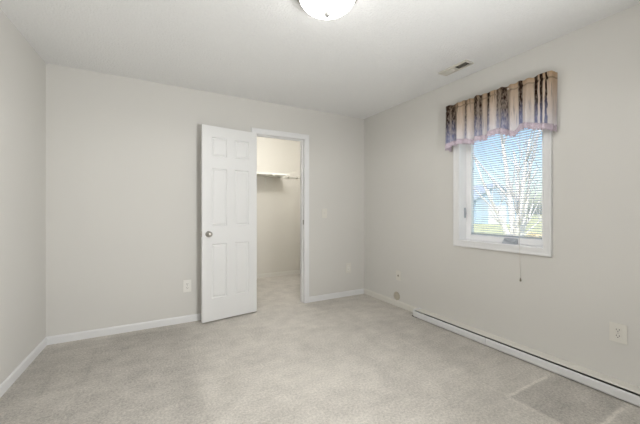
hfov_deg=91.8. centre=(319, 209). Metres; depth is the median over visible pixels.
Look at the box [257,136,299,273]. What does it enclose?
wall
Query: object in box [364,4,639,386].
wall
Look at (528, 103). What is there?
window valance
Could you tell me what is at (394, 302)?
baseboard
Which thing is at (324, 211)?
light switch
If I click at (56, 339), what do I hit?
baseboard
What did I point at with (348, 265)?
wall outlet
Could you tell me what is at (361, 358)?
floor
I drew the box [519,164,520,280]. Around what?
pull cord
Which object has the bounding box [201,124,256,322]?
door
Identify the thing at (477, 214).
house
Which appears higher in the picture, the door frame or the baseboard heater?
the door frame
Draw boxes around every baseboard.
[0,337,46,397]
[46,288,363,344]
[257,270,299,277]
[364,288,416,311]
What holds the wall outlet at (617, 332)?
attached to the wall at (563, 305)
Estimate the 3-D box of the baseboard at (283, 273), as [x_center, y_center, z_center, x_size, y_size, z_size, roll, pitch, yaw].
[-1.077,1.135,5.284,2.000,0.070,0.012,0,0,-29]
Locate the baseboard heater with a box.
[412,308,639,406]
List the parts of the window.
frame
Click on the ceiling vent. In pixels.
(465, 63)
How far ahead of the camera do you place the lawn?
28.80 m
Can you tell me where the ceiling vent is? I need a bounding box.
[438,60,473,75]
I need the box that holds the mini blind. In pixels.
[471,128,541,238]
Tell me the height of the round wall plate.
0.100 m
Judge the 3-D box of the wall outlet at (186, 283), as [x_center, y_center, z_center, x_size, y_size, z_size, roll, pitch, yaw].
[-1.382,0.793,3.228,0.078,0.126,0.008,0,0,-29]
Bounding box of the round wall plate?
[394,292,399,299]
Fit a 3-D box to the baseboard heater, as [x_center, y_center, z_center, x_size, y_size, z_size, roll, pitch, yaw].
[1.750,1.131,2.182,0.114,0.078,2.879,0,0,-29]
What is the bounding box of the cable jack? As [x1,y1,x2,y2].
[396,270,400,280]
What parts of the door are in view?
knob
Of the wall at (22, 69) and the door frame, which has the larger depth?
the door frame
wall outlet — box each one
[183,280,190,291]
[346,263,350,272]
[609,322,626,344]
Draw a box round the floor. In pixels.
[0,274,639,423]
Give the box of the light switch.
[322,209,326,217]
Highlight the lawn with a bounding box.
[474,215,541,236]
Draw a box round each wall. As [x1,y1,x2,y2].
[0,8,45,383]
[46,63,363,336]
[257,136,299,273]
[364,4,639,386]
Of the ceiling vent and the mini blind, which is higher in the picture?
the ceiling vent
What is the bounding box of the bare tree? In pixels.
[474,129,541,237]
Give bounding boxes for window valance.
[445,70,557,151]
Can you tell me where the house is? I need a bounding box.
[474,183,515,223]
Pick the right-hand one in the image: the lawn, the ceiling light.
the lawn
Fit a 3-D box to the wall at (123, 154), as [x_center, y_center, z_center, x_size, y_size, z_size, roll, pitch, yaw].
[-0.973,-0.050,3.525,3.916,2.440,0.115,0,0,-29]
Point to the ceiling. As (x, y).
(378, 56)
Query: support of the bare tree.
on the lawn
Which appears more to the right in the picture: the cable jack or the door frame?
the cable jack
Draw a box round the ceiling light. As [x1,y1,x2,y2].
[297,0,356,19]
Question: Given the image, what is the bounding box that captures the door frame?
[251,127,308,302]
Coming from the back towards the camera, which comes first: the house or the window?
the house
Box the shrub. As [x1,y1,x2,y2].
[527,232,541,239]
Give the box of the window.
[453,129,552,256]
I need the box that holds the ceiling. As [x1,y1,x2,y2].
[0,0,639,118]
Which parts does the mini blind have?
rail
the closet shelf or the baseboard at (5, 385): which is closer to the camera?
the baseboard at (5, 385)
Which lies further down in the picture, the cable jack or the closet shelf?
the cable jack
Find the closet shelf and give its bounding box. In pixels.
[257,172,289,184]

